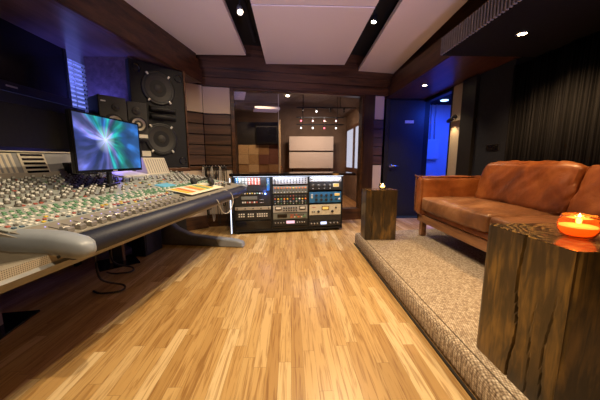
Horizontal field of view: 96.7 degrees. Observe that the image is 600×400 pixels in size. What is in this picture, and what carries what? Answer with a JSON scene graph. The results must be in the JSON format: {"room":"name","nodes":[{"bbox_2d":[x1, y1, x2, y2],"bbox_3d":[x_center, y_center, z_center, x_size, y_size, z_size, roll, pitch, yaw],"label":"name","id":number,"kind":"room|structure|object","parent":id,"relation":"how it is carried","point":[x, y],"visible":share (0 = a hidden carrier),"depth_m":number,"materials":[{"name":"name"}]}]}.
{"room":"studio","nodes":[
{"label":"studio","id":0,"kind":"room"},
{"bbox_2d":[81,67,88,112],"bbox_3d":[-2.482,-0.441,0.752,0.100,2.750,7.000,0,9,-2],"label":"wall","id":1,"kind":"structure","parent":0,"point":[81,67],"depth_m":3.25,"materials":[{"name":"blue paint"}]},
{"bbox_2d":[0,18,72,106],"bbox_3d":[-2.368,-1.180,1.971,0.204,0.690,1.360,0,9,-2],"label":"television","id":2,"kind":"object","parent":1,"relation":"attached to","point":[31,65],"visible":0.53,"depth_m":2.28,"materials":[{"name":"black plastic"}]},
{"bbox_2d":[67,61,85,108],"bbox_3d":[-2.582,-1.115,2.721,0.170,1.300,1.300,0,9,-2],"label":"window","id":3,"kind":"structure","parent":1,"relation":"in","point":[67,61],"depth_m":3.21,"materials":[{"name":"blue glass"}]},
{"bbox_2d":[67,58,88,112],"bbox_3d":[-2.475,-1.105,2.666,0.044,1.095,1.020,0,9,-2],"label":"blind","id":4,"kind":"object","parent":3,"relation":"attached to","point":[75,89],"visible":0.07,"depth_m":2.99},
{"bbox_2d":[0,0,197,83],"bbox_3d":[-1.863,-1.200,0.686,1.208,0.030,6.850,0,9,-2],"label":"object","id":5,"kind":"structure","parent":1,"relation":"attached to","point":[43,19],"depth_m":2.23,"materials":[{"name":"wood"}]},
{"bbox_2d":[47,0,201,82],"bbox_3d":[-1.878,-1.244,0.492,0.049,0.185,6.601,1,9,8],"label":"trim","id":6,"kind":"structure","parent":1,"relation":"attached to","point":[94,10],"depth_m":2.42,"materials":[{"name":"brown wood"}]},
{"bbox_2d":[115,0,195,57],"bbox_3d":[-1.941,-1.620,0.433,0.049,0.325,6.601,1,9,8],"label":"trim","id":7,"kind":"structure","parent":1,"relation":"attached to","point":[123,3],"depth_m":2.84,"materials":[{"name":"brown wood"}]},
{"bbox_2d":[202,99,232,216],"bbox_3d":[-1.293,-0.955,4.184,0.440,2.750,0.050,-2,9,-12],"label":"wall","id":8,"kind":"structure","parent":0,"point":[202,99],"depth_m":4.17,"materials":[{"name":"black paint"}]},
{"bbox_2d":[202,86,230,113],"bbox_3d":[-1.258,-1.497,4.027,0.395,0.383,0.070,-2,9,-12],"label":"acoustic panel","id":9,"kind":"object","parent":8,"relation":"attached to","point":[216,100],"visible":0.96,"depth_m":4.00,"materials":[{"name":"beige fabric"}]},
{"bbox_2d":[203,114,232,164],"bbox_3d":[-1.260,-0.926,4.120,0.395,0.770,0.075,-2,9,-12],"label":"panel","id":10,"kind":"object","parent":8,"relation":"attached to","point":[217,127],"visible":0.99,"depth_m":4.08,"materials":[{"name":"black wood"}]},
{"bbox_2d":[206,166,233,226],"bbox_3d":[-1.259,-0.060,4.247,0.395,0.960,0.080,-2,9,-12],"label":"wall panel","id":11,"kind":"object","parent":8,"relation":"attached to","point":[224,220],"visible":0.39,"depth_m":4.25,"materials":[{"name":"wood"}]},
{"bbox_2d":[0,195,477,399],"bbox_3d":[0.746,0.667,2.961,6.900,0.104,10.800,0,9,-2],"label":"floor","id":12,"kind":"structure","parent":0,"point":[303,314],"depth_m":1.66,"materials":[{"name":"brown wood"}]},
{"bbox_2d":[0,307,39,339],"bbox_3d":[-1.959,0.240,1.602,0.340,1.150,0.320,-2,9,-10],"label":"speaker stand","id":13,"kind":"object","parent":12,"relation":"on","point":[9,321],"visible":1,"depth_m":1.74,"materials":[{"name":"brown metal"}]},
{"bbox_2d":[0,89,85,265],"bbox_3d":[-2.221,-0.053,2.175,0.060,1.560,1.420,0,9,-2],"label":"wall","id":14,"kind":"structure","parent":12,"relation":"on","point":[27,123],"depth_m":2.19,"materials":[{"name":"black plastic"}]},
{"bbox_2d":[92,255,125,293],"bbox_3d":[-1.524,0.455,2.099,0.223,0.574,0.166,-6,11,-37],"label":"cable","id":15,"kind":"object","parent":12,"relation":"on","point":[95,256],"visible":0.85,"depth_m":2.09,"materials":[{"name":"rubber"}]},
{"bbox_2d":[97,244,139,271],"bbox_3d":[-1.879,0.015,2.664,0.340,1.280,0.320,-8,11,-42],"label":"speaker stand","id":16,"kind":"object","parent":12,"relation":"on","point":[118,253],"visible":0.27,"depth_m":2.73,"materials":[{"name":"brown metal"}]},
{"bbox_2d":[87,94,127,121],"bbox_3d":[-1.896,-0.822,2.652,0.284,0.370,0.240,6,10,35],"label":"speaker","id":17,"kind":"object","parent":16,"relation":"on","point":[98,104],"visible":0.44,"depth_m":2.56},
{"bbox_2d":[106,249,134,273],"bbox_3d":[-1.678,0.401,2.460,0.223,0.574,0.166,-6,11,-37],"label":"cable","id":18,"kind":"object","parent":12,"relation":"on","point":[110,255],"visible":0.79,"depth_m":2.46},
{"bbox_2d":[0,150,246,293],"bbox_3d":[-1.369,0.212,1.920,1.315,1.112,3.001,1,9,6],"label":"mixing console","id":19,"kind":"object","parent":12,"relation":"on","point":[53,218],"visible":0.89,"depth_m":1.53,"materials":[{"name":"grey plastic"}]},
{"bbox_2d":[65,109,141,185],"bbox_3d":[-1.421,-0.353,1.960,0.107,0.487,0.680,0,9,0],"label":"computer monitor","id":20,"kind":"object","parent":19,"relation":"on","point":[97,143],"visible":0.98,"depth_m":1.84,"materials":[{"name":"black"}]},
{"bbox_2d":[140,140,148,157],"bbox_3d":[-1.721,-0.547,2.856,0.110,0.182,0.170,8,12,43],"label":"pedestal","id":21,"kind":"object","parent":19,"relation":"on","point":[142,156],"visible":0.44,"depth_m":2.85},
{"bbox_2d":[126,101,148,139],"bbox_3d":[-1.722,-0.826,2.812,0.159,0.380,0.182,8,12,43],"label":"speaker","id":22,"kind":"object","parent":21,"relation":"on","point":[136,111],"visible":0.77,"depth_m":2.77},
{"bbox_2d":[166,183,222,194],"bbox_3d":[-0.940,-0.110,2.475,0.216,0.045,0.660,1,9,6],"label":"sheet","id":23,"kind":"object","parent":19,"relation":"on","point":[193,189],"visible":0.98,"depth_m":2.39,"materials":[{"name":"paper"}]},
{"bbox_2d":[190,177,213,185],"bbox_3d":[-0.981,-0.193,2.731,0.238,0.087,0.161,1,9,6],"label":"headphones","id":24,"kind":"object","parent":23,"relation":"on","point":[193,180],"visible":0.98,"depth_m":2.67,"materials":[{"name":"black plastic"}]},
{"bbox_2d":[207,177,213,185],"bbox_3d":[-0.896,-0.185,2.683,0.058,0.087,0.083,1,9,6],"label":"ear cup","id":25,"kind":"object","parent":24,"relation":"on","point":[210,180],"depth_m":2.66,"materials":[{"name":"plastic"}]},
{"bbox_2d":[131,229,161,255],"bbox_3d":[-1.737,0.401,3.030,0.166,0.390,0.300,1,9,6],"label":"computer tower","id":26,"kind":"object","parent":12,"relation":"on","point":[147,244],"visible":0.51,"depth_m":2.92,"materials":[{"name":"black plastic"}]},
{"bbox_2d":[145,232,153,251],"bbox_3d":[-1.665,0.413,2.948,0.006,0.310,0.110,1,9,6],"label":"grille","id":27,"kind":"object","parent":26,"relation":"attached to","point":[149,238],"depth_m":2.95,"materials":[{"name":"metal"}]},
{"bbox_2d":[126,171,186,247],"bbox_3d":[-1.856,0.092,3.437,0.250,0.900,0.660,7,11,37],"label":"wall","id":28,"kind":"structure","parent":12,"relation":"on","point":[182,223],"depth_m":3.60,"materials":[{"name":"black wood"}]},
{"bbox_2d":[84,56,132,100],"bbox_3d":[-2.018,-0.851,2.913,0.490,1.320,0.040,0,9,-2],"label":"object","id":29,"kind":"structure","parent":28,"relation":"attached to","point":[104,75],"depth_m":2.82,"materials":[{"name":"fabric"}]},
{"bbox_2d":[125,58,190,171],"bbox_3d":[-1.747,-0.944,3.193,0.530,1.200,0.635,7,11,37],"label":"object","id":30,"kind":"object","parent":28,"relation":"on","point":[162,89],"visible":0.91,"depth_m":3.08,"materials":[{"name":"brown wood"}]},
{"bbox_2d":[229,171,355,234],"bbox_3d":[-0.117,0.012,4.098,1.815,0.862,0.520,-1,9,-10],"label":"base cabinet","id":31,"kind":"object","parent":12,"relation":"on","point":[271,175],"visible":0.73,"depth_m":3.86,"materials":[{"name":"black wood"}]},
{"bbox_2d":[234,177,270,190],"bbox_3d":[-0.687,-0.239,3.868,0.500,0.197,0.312,-1,9,-10],"label":"rack","id":32,"kind":"object","parent":31,"relation":"in","point":[252,183],"visible":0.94,"depth_m":3.73,"materials":[{"name":"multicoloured metal"}]},
{"bbox_2d":[235,209,270,220],"bbox_3d":[-0.688,0.198,3.936,0.500,0.132,0.306,-1,9,-10],"label":"rack","id":33,"kind":"object","parent":31,"relation":"in","point":[239,214],"visible":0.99,"depth_m":3.79,"materials":[{"name":"black metal"}]},
{"bbox_2d":[235,206,270,210],"bbox_3d":[-0.687,0.099,3.916,0.500,0.044,0.318,-1,9,-10],"label":"rack","id":34,"kind":"object","parent":31,"relation":"in","point":[240,207],"visible":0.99,"depth_m":3.79,"materials":[{"name":"silver metal"}]},
{"bbox_2d":[235,191,270,206],"bbox_3d":[-0.687,-0.034,3.896,0.500,0.202,0.318,-1,9,-10],"label":"rack","id":35,"kind":"object","parent":31,"relation":"in","point":[250,198],"visible":0.91,"depth_m":3.76,"materials":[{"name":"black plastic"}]},
{"bbox_2d":[236,219,270,229],"bbox_3d":[-0.688,0.339,3.960,0.500,0.127,0.300,-1,9,-10],"label":"rack","id":36,"kind":"object","parent":31,"relation":"in","point":[241,224],"visible":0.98,"depth_m":3.82,"materials":[{"name":"metal"}]},
{"bbox_2d":[273,176,306,183],"bbox_3d":[-0.162,-0.299,3.946,0.500,0.102,0.318,-1,9,-10],"label":"rack","id":37,"kind":"object","parent":31,"relation":"in","point":[279,179],"visible":1,"depth_m":3.81,"materials":[{"name":"metal"}]},
{"bbox_2d":[273,225,306,228],"bbox_3d":[-0.164,0.372,4.056,0.500,0.032,0.300,-1,9,-10],"label":"rack","id":38,"kind":"object","parent":31,"relation":"in","point":[285,226],"visible":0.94,"depth_m":3.92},
{"bbox_2d":[273,218,306,225],"bbox_3d":[-0.162,0.309,4.037,0.500,0.082,0.318,-1,9,-10],"label":"rack","id":39,"kind":"object","parent":31,"relation":"in","point":[277,222],"visible":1,"depth_m":3.90,"materials":[{"name":"black"}]},
{"bbox_2d":[273,212,306,219],"bbox_3d":[-0.162,0.212,4.023,0.500,0.089,0.318,-1,9,-10],"label":"rack","id":40,"kind":"object","parent":31,"relation":"in","point":[283,215],"visible":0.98,"depth_m":3.88,"materials":[{"name":"grey metal"}]},
{"bbox_2d":[273,204,306,212],"bbox_3d":[-0.162,0.106,4.007,0.500,0.102,0.318,-1,9,-10],"label":"rack","id":41,"kind":"object","parent":31,"relation":"in","point":[289,207],"visible":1,"depth_m":3.87,"materials":[{"name":"beige metal"}]},
{"bbox_2d":[273,193,306,204],"bbox_3d":[-0.162,-0.029,3.987,0.500,0.147,0.318,-1,9,-10],"label":"rack","id":42,"kind":"object","parent":31,"relation":"in","point":[288,198],"visible":1,"depth_m":3.85,"materials":[{"name":"black metal"}]},
{"bbox_2d":[273,184,306,193],"bbox_3d":[-0.162,-0.168,3.966,0.500,0.107,0.318,-1,9,-10],"label":"rack","id":43,"kind":"object","parent":31,"relation":"in","point":[280,188],"visible":1,"depth_m":3.83,"materials":[{"name":"metal"}]},
{"bbox_2d":[309,220,339,225],"bbox_3d":[0.351,0.328,4.129,0.478,0.077,0.318,-1,9,-10],"label":"rack","id":44,"kind":"object","parent":31,"relation":"in","point":[320,222],"visible":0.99,"depth_m":3.99,"materials":[{"name":"black"}]},
{"bbox_2d":[309,190,340,202],"bbox_3d":[0.351,-0.062,4.071,0.478,0.157,0.318,-1,9,-10],"label":"rack","id":45,"kind":"object","parent":31,"relation":"in","point":[315,196],"visible":0.99,"depth_m":3.93,"materials":[{"name":"blue metal"}]},
{"bbox_2d":[309,181,340,189],"bbox_3d":[0.351,-0.225,4.046,0.478,0.117,0.318,-1,9,-10],"label":"rack","id":46,"kind":"object","parent":31,"relation":"in","point":[325,185],"visible":0.99,"depth_m":3.91,"materials":[{"name":"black metal"}]},
{"bbox_2d":[309,214,340,220],"bbox_3d":[0.350,0.244,4.125,0.478,0.075,0.300,-1,9,-10],"label":"rack","id":47,"kind":"object","parent":31,"relation":"in","point":[332,216],"visible":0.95,"depth_m":3.98,"materials":[{"name":"metal"}]},
{"bbox_2d":[309,176,340,181],"bbox_3d":[0.351,-0.327,4.031,0.478,0.072,0.318,-1,9,-10],"label":"rack","id":48,"kind":"object","parent":31,"relation":"in","point":[311,178],"visible":1,"depth_m":3.89,"materials":[{"name":"silver metal"}]},
{"bbox_2d":[309,202,340,214],"bbox_3d":[0.351,0.121,4.098,0.478,0.157,0.318,-1,9,-10],"label":"rack","id":49,"kind":"object","parent":31,"relation":"in","point":[324,208],"visible":0.99,"depth_m":3.96,"materials":[{"name":"beige"}]},
{"bbox_2d":[360,94,375,218],"bbox_3d":[1.155,-0.722,4.720,0.195,2.130,0.200,-2,9,-12],"label":"trim column","id":50,"kind":"structure","parent":12,"relation":"on","point":[369,100],"depth_m":4.58,"materials":[{"name":"brown wood"}]},
{"bbox_2d":[372,165,380,187],"bbox_3d":[1.348,-0.245,4.809,0.182,0.760,0.050,-2,9,-12],"label":"acoustic panel","id":51,"kind":"object","parent":50,"relation":"attached to","point":[376,175],"visible":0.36,"depth_m":4.76,"materials":[{"name":"beige fabric"}]},
{"bbox_2d":[373,120,382,164],"bbox_3d":[1.348,-1.011,4.692,0.182,0.770,0.075,-2,9,-12],"label":"panel","id":52,"kind":"object","parent":50,"relation":"attached to","point":[378,125],"visible":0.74,"depth_m":4.66,"materials":[{"name":"black wood"}]},
{"bbox_2d":[375,96,384,119],"bbox_3d":[1.350,-1.582,4.599,0.182,0.383,0.070,-2,9,-12],"label":"acoustic panel","id":53,"kind":"object","parent":50,"relation":"attached to","point":[379,100],"visible":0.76,"depth_m":4.57,"materials":[{"name":"beige fabric"}]},
{"bbox_2d":[355,228,528,399],"bbox_3d":[1.584,0.875,0.741,1.586,0.150,5.888,0,9,-2],"label":"platform","id":54,"kind":"object","parent":12,"relation":"on","point":[447,272],"visible":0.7,"depth_m":1.89,"materials":[{"name":"carpet"}]},
{"bbox_2d":[360,188,397,239],"bbox_3d":[0.910,0.156,3.103,0.357,0.568,0.202,0,9,-2],"label":"table","id":55,"kind":"object","parent":54,"relation":"on","point":[378,206],"visible":0.99,"depth_m":3.01,"materials":[{"name":"brown wood"}]},
{"bbox_2d":[354,243,476,399],"bbox_3d":[0.790,0.966,0.599,0.012,0.012,5.640,0,9,-2],"label":"trim","id":56,"kind":"structure","parent":54,"relation":"attached to","point":[450,368],"depth_m":1.56,"materials":[{"name":"black wood"}]},
{"bbox_2d":[359,233,517,399],"bbox_3d":[0.839,0.825,0.560,0.006,0.004,5.600,0,9,-2],"label":"trim","id":57,"kind":"structure","parent":54,"relation":"on","point":[499,381],"depth_m":1.36,"materials":[{"name":"carpet"}]},
{"bbox_2d":[414,160,599,251],"bbox_3d":[1.863,0.150,2.033,0.898,0.898,2.525,0,9,-2],"label":"leather sofa","id":58,"kind":"object","parent":54,"relation":"on","point":[462,207],"visible":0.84,"depth_m":2.33,"materials":[{"name":"brown leather"}]},
{"bbox_2d":[422,196,554,232],"bbox_3d":[1.771,0.112,2.594,0.746,0.215,1.059,0,9,-2],"label":"seat cushion","id":59,"kind":"object","parent":58,"relation":"on","point":[471,214],"depth_m":2.38,"materials":[{"name":"leather"}]},
{"bbox_2d":[490,215,558,223],"bbox_3d":[1.810,0.278,1.519,0.751,0.214,1.122,0,9,-2],"label":"seat cushion","id":60,"kind":"object","parent":58,"relation":"on","point":[494,219],"depth_m":1.92,"materials":[{"name":"leather"}]},
{"bbox_2d":[475,160,587,215],"bbox_3d":[2.103,-0.123,2.484,0.343,0.493,1.031,0,9,-2],"label":"cushion","id":61,"kind":"object","parent":58,"relation":"on","point":[547,187],"depth_m":2.27,"materials":[{"name":"leather"}]},
{"bbox_2d":[566,165,599,216],"bbox_3d":[2.139,0.028,1.474,0.338,0.490,1.062,0,9,-2],"label":"cushion","id":62,"kind":"object","parent":58,"relation":"on","point":[583,193],"depth_m":1.88,"materials":[{"name":"leather"}]},
{"bbox_2d":[476,223,599,399],"bbox_3d":[1.124,0.437,1.079,0.522,0.613,0.382,0,9,-2],"label":"table","id":63,"kind":"object","parent":54,"relation":"on","point":[539,325],"visible":0.98,"depth_m":0.97,"materials":[{"name":"brown wood"}]},
{"bbox_2d":[556,212,599,238],"bbox_3d":[1.030,0.093,0.989,0.120,0.091,0.120,0,9,-2],"label":"candle","id":64,"kind":"object","parent":63,"relation":"on","point":[573,225],"visible":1,"depth_m":0.95,"materials":[{"name":"orange glass"}]},
{"bbox_3d":[-0.220,-0.952,7.635,0.030,1.720,0.030,0,9,-2],"label":"post","id":65,"kind":"object","parent":12,"relation":"on","visible":0},
{"bbox_2d":[289,152,332,167],"bbox_3d":[0.317,-1.128,7.563,1.240,0.450,0.060,0,9,-2],"label":"acoustic panel","id":66,"kind":"object","parent":65,"relation":"attached to","point":[296,159],"visible":1,"depth_m":7.53,"materials":[{"name":"beige fabric"}]},
{"bbox_2d":[289,136,333,150],"bbox_3d":[0.317,-1.583,7.495,1.240,0.390,0.060,0,9,-2],"label":"acoustic panel","id":67,"kind":"object","parent":65,"relation":"attached to","point":[296,143],"visible":1,"depth_m":7.46,"materials":[{"name":"beige fabric"}]},
{"bbox_2d":[237,120,280,171],"bbox_3d":[-0.995,-0.929,6.537,1.040,2.000,0.110,0,9,-2],"label":"wall","id":68,"kind":"structure","parent":0,"point":[252,156],"depth_m":6.48,"materials":[{"name":"wood"}]},
{"bbox_2d":[256,126,276,143],"bbox_3d":[-0.791,-1.546,6.340,0.500,0.400,0.053,0,9,-2],"label":"display screen","id":69,"kind":"object","parent":68,"relation":"attached to","point":[264,134],"visible":1,"depth_m":6.31,"materials":[{"name":"black plastic"}]},
{"bbox_2d":[234,101,345,194],"bbox_3d":[-0.148,-1.489,7.917,3.500,2.700,0.100,0,9,-2],"label":"wall","id":70,"kind":"structure","parent":0,"point":[288,113],"depth_m":7.78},
{"bbox_2d":[197,45,393,97],"bbox_3d":[0.052,-2.047,4.285,3.200,0.620,0.121,-2,9,-12],"label":"wall","id":71,"kind":"structure","parent":0,"point":[250,50],"depth_m":4.05,"materials":[{"name":"brown wood"}]},
{"bbox_2d":[199,55,391,95],"bbox_3d":[0.051,-1.960,4.210,3.100,0.470,0.050,-2,9,-12],"label":"ceiling beam","id":72,"kind":"structure","parent":71,"relation":"attached to","point":[223,76],"depth_m":4.16,"materials":[{"name":"brown wood"}]},
{"bbox_2d":[230,87,364,219],"bbox_3d":[-0.002,-0.683,4.457,2.180,2.130,0.160,-2,9,-12],"label":"window","id":73,"kind":"structure","parent":71,"relation":"in","point":[348,213],"depth_m":4.46,"materials":[{"name":"brown wood"}]},
{"bbox_2d":[394,0,487,75],"bbox_3d":[1.754,-1.708,1.024,0.040,0.325,7.400,0,9,-2],"label":"trim","id":74,"kind":"structure","parent":71,"relation":"attached to","point":[470,6],"depth_m":2.97,"materials":[{"name":"brown wood"}]},
{"bbox_2d":[234,92,358,116],"bbox_3d":[-0.141,-2.436,6.207,3.600,0.480,3.200,0,9,-2],"label":"ceiling","id":75,"kind":"structure","parent":0,"point":[320,101],"depth_m":6.99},
{"bbox_2d":[234,91,245,99],"bbox_3d":[-1.333,-2.146,5.383,0.450,0.050,0.900,-2,9,-14],"label":"ceiling panel","id":76,"kind":"object","parent":75,"relation":"attached to","point":[237,95],"visible":0.24,"depth_m":5.44,"materials":[{"name":"fabric"}]},
{"bbox_2d":[253,106,279,112],"bbox_3d":[-0.760,-2.039,6.018,0.550,0.050,0.450,-2,9,-14],"label":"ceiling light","id":77,"kind":"object","parent":75,"relation":"attached to","point":[256,108],"visible":0.96,"depth_m":5.88,"materials":[{"name":"plastic"}]},
{"bbox_2d":[296,101,343,128],"bbox_3d":[0.465,-2.073,6.132,1.100,0.857,0.038,0,9,-2],"label":"bar","id":78,"kind":"object","parent":75,"relation":"hanging from","point":[337,101],"visible":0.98,"depth_m":6.17,"materials":[{"name":"black"}]},
{"bbox_2d":[296,99,343,121],"bbox_3d":[0.465,-2.152,6.120,1.100,0.697,0.038,0,9,-2],"label":"bar","id":79,"kind":"object","parent":75,"relation":"hanging from","point":[337,99],"visible":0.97,"depth_m":6.15,"materials":[{"name":"black"}]},
{"bbox_2d":[297,95,356,111],"bbox_3d":[0.578,-2.170,5.768,1.300,0.537,0.038,0,9,-2],"label":"bar","id":80,"kind":"object","parent":75,"relation":"hanging from","point":[303,107],"visible":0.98,"depth_m":5.78,"materials":[{"name":"black"}]},
{"bbox_2d":[225,0,398,55],"bbox_3d":[-0.044,-1.908,0.927,5.200,0.100,7.600,0,9,-2],"label":"ceiling","id":81,"kind":"structure","parent":0,"point":[385,8],"depth_m":3.41,"materials":[{"name":"black paint"}]},
{"bbox_2d":[124,0,245,54],"bbox_3d":[-1.226,-2.042,3.002,0.989,0.250,1.430,0,9,-2],"label":"ceiling panel","id":82,"kind":"object","parent":81,"relation":"hanging from","point":[206,27],"visible":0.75,"depth_m":2.85,"materials":[{"name":"fabric"}]},
{"bbox_2d":[241,0,255,41],"bbox_3d":[-0.519,-1.762,0.526,0.036,0.030,6.600,0,9,-2],"label":"track","id":83,"kind":"object","parent":81,"relation":"attached to","point":[243,3],"visible":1,"depth_m":3.17,"materials":[{"name":"metal"}]},
{"bbox_2d":[237,0,243,15],"bbox_3d":[-0.594,-1.941,2.642,0.073,0.213,0.100,0,9,-2],"label":"ceiling spotlight","id":84,"kind":"object","parent":83,"relation":"attached to","point":[240,12],"visible":1,"depth_m":2.63,"materials":[{"name":"silver metal"}]},
{"bbox_2d":[251,4,374,64],"bbox_3d":[0.113,-2.088,3.309,1.210,0.250,1.570,0,9,-2],"label":"ceiling panel","id":85,"kind":"object","parent":81,"relation":"hanging from","point":[288,34],"visible":0.87,"depth_m":3.02,"materials":[{"name":"fabric"}]},
{"bbox_2d":[250,0,378,5],"bbox_3d":[0.177,-1.790,1.317,1.190,0.250,2.420,0,9,-2],"label":"ceiling panel","id":86,"kind":"object","parent":81,"relation":"hanging from","point":[287,2],"visible":1,"depth_m":2.48,"materials":[{"name":"fabric"}]},
{"bbox_2d":[358,0,380,39],"bbox_3d":[0.910,-1.770,0.578,0.036,0.030,6.600,0,9,-2],"label":"track","id":87,"kind":"object","parent":81,"relation":"attached to","point":[379,0],"visible":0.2,"depth_m":3.10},
{"bbox_2d":[370,3,377,24],"bbox_3d":[0.783,-1.970,2.820,0.075,0.209,0.100,0,9,-2],"label":"ceiling spotlight","id":88,"kind":"object","parent":87,"relation":"attached to","point":[374,17],"visible":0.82,"depth_m":2.81,"materials":[{"name":"black"}]},
{"bbox_2d":[358,0,467,73],"bbox_3d":[1.266,-2.080,3.252,0.629,0.250,2.582,0,9,1],"label":"ceiling panel","id":89,"kind":"object","parent":81,"relation":"hanging from","point":[411,23],"visible":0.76,"depth_m":3.05,"materials":[{"name":"fabric"}]},
{"bbox_2d":[344,107,358,201],"bbox_3d":[1.456,-1.278,6.506,0.100,2.700,3.070,0,9,-2],"label":"wall","id":90,"kind":"structure","parent":0,"point":[352,118],"depth_m":7.14,"materials":[{"name":"wood"}]},
{"bbox_2d":[345,122,358,172],"bbox_3d":[1.370,-1.309,6.812,0.050,1.170,1.850,0,9,-2],"label":"room window","id":91,"kind":"structure","parent":90,"relation":"in","point":[351,144],"depth_m":6.96,"materials":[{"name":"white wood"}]},
{"bbox_2d":[384,48,453,98],"bbox_3d":[1.647,-1.322,1.078,0.035,0.165,7.400,0,9,-2],"label":"trim","id":92,"kind":"structure","parent":90,"relation":"attached to","point":[434,60],"depth_m":3.44,"materials":[{"name":"brown wood"}]},
{"bbox_2d":[380,100,430,185],"bbox_3d":[1.834,-1.070,4.947,1.040,2.750,0.100,0,9,-2],"label":"wall","id":93,"kind":"structure","parent":0,"point":[384,100],"depth_m":4.90,"materials":[{"name":"paint"}]},
{"bbox_2d":[381,98,425,185],"bbox_3d":[1.888,-0.764,4.899,0.740,2.160,0.090,0,9,-2],"label":"door frame","id":94,"kind":"structure","parent":93,"relation":"attached to","point":[387,101],"depth_m":4.80,"materials":[{"name":"black wood"}]},
{"bbox_2d":[426,105,450,175],"bbox_3d":[3.158,-1.124,5.819,1.850,2.600,0.100,0,9,-2],"label":"wall","id":95,"kind":"structure","parent":0,"point":[433,167],"depth_m":5.73,"materials":[{"name":"white paint"}]},
{"bbox_2d":[427,104,438,159],"bbox_3d":[2.807,-1.549,5.652,0.300,1.370,0.078,0,9,-2],"label":"electrical box","id":96,"kind":"object","parent":95,"relation":"attached to","point":[433,145],"visible":0.56,"depth_m":5.67,"materials":[{"name":"white paint"}]},
{"bbox_2d":[431,94,451,104],"bbox_3d":[3.222,-1.927,4.765,1.790,0.100,1.950,0,9,-2],"label":"ceiling","id":97,"kind":"structure","parent":0,"point":[449,97],"depth_m":5.31,"materials":[{"name":"black paint"}]},
{"bbox_2d":[519,31,599,63],"bbox_3d":[2.425,-0.509,1.203,0.060,2.750,7.550,0,9,-2],"label":"wall","id":98,"kind":"structure","parent":0,"point":[522,59],"depth_m":2.76,"materials":[{"name":"black paint"}]},
{"bbox_2d":[421,86,453,175],"bbox_3d":[2.293,-0.687,4.516,0.100,2.120,0.900,0,9,-2],"label":"doorway","id":99,"kind":"structure","parent":98,"relation":"in","point":[450,90],"depth_m":4.79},
{"bbox_2d":[386,100,425,215],"bbox_3d":[1.914,-0.734,4.868,0.630,2.090,0.113,0,9,-2],"label":"door","id":100,"kind":"structure","parent":99,"relation":"attached to","point":[406,121],"depth_m":4.85,"materials":[{"name":"blue paint"}]},
{"bbox_2d":[384,56,520,99],"bbox_3d":[1.919,-1.643,3.645,0.760,0.030,2.350,0,9,-2],"label":"ceiling","id":101,"kind":"structure","parent":98,"relation":"attached to","point":[457,69],"depth_m":3.38,"materials":[{"name":"brown wood"}]},
{"bbox_2d":[447,83,462,175],"bbox_3d":[2.276,-0.596,3.929,0.033,2.115,0.275,0,9,-2],"label":"pillar","id":102,"kind":"structure","parent":98,"relation":"attached to","point":[457,96],"depth_m":3.90,"materials":[{"name":"beige paint"}]},
{"bbox_2d":[455,74,480,175],"bbox_3d":[2.264,-0.555,3.652,0.078,2.115,0.275,0,9,-2],"label":"column","id":103,"kind":"structure","parent":98,"relation":"attached to","point":[470,93],"depth_m":3.55,"materials":[{"name":"black wood"}]},
{"bbox_2d":[471,58,519,175],"bbox_3d":[2.299,-0.494,3.247,0.038,2.115,0.535,0,9,-2],"label":"panel","id":104,"kind":"object","parent":98,"relation":"attached to","point":[495,90],"visible":0.53,"depth_m":3.16,"materials":[{"name":"fabric"}]},
{"bbox_2d":[486,144,498,149],"bbox_3d":[2.271,-0.625,3.159,0.014,0.070,0.200,0,9,-2],"label":"wall switches","id":105,"kind":"object","parent":104,"relation":"attached to","point":[489,146],"visible":1,"depth_m":3.14,"materials":[{"name":"black plastic"}]},
{"bbox_2d":[440,0,599,56],"bbox_3d":[1.931,-1.148,0.376,0.980,0.160,4.500,0,9,-2],"label":"ceiling soffit","id":106,"kind":"structure","parent":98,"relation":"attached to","point":[491,30],"depth_m":2.08,"materials":[{"name":"black paint"}]},
{"bbox_2d":[440,0,521,54],"bbox_3d":[1.410,-1.316,1.494,0.021,0.152,2.190,0,9,-2],"label":"grille","id":107,"kind":"object","parent":106,"relation":"attached to","point":[493,10],"depth_m":2.09,"materials":[{"name":"metal"}]},
{"bbox_2d":[515,31,529,36],"bbox_3d":[1.776,-1.327,2.134,0.094,0.006,0.094,0,9,-2],"label":"recessed light","id":108,"kind":"object","parent":106,"relation":"attached to","point":[523,33],"visible":1,"depth_m":2.13,"materials":[{"name":"silver metal"}]},
{"bbox_2d":[504,32,599,166],"bbox_3d":[2.377,-0.188,0.931,0.061,1.885,4.120,0,9,-2],"label":"curtain","id":109,"kind":"object","parent":98,"relation":"attached to","point":[554,113],"visible":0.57,"depth_m":2.40,"materials":[{"name":"fabric"}]},
{"bbox_3d":[0.094,0.056,-2.568,5.000,2.750,0.100,0,9,-2],"label":"wall","id":110,"kind":"structure","parent":0,"visible":0},
{"bbox_2d":[391,1,487,83],"bbox_3d":[1.694,-1.475,1.057,0.040,0.135,7.400,0,9,-2],"label":"trim","id":111,"kind":"structure","parent":110,"relation":"attached to","point":[436,46],"depth_m":3.48,"materials":[{"name":"brown wood"}]},
{"bbox_3d":[-1.895,-0.888,3.737,1.100,2.750,0.040,-8,11,-41],"label":"wall","id":112,"kind":"structure","parent":0,"visible":0},
{"bbox_2d":[185,83,202,112],"bbox_3d":[-1.627,-1.460,3.780,0.470,0.383,0.070,-8,11,-42],"label":"acoustic panel","id":113,"kind":"object","parent":112,"relation":"attached to","point":[193,91],"visible":0.46,"depth_m":3.83,"materials":[{"name":"beige fabric"}]},
{"bbox_2d":[183,166,208,230],"bbox_3d":[-1.630,-0.023,3.999,0.470,0.960,0.080,-8,11,-41],"label":"wall panel","id":114,"kind":"object","parent":112,"relation":"attached to","point":[200,220],"visible":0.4,"depth_m":4.04,"materials":[{"name":"wood"}]},
{"bbox_2d":[187,111,204,164],"bbox_3d":[-1.632,-0.888,3.872,0.470,0.770,0.075,-8,11,-41],"label":"panel","id":115,"kind":"object","parent":112,"relation":"attached to","point":[195,119],"visible":0.43,"depth_m":3.92,"materials":[{"name":"black wood"}]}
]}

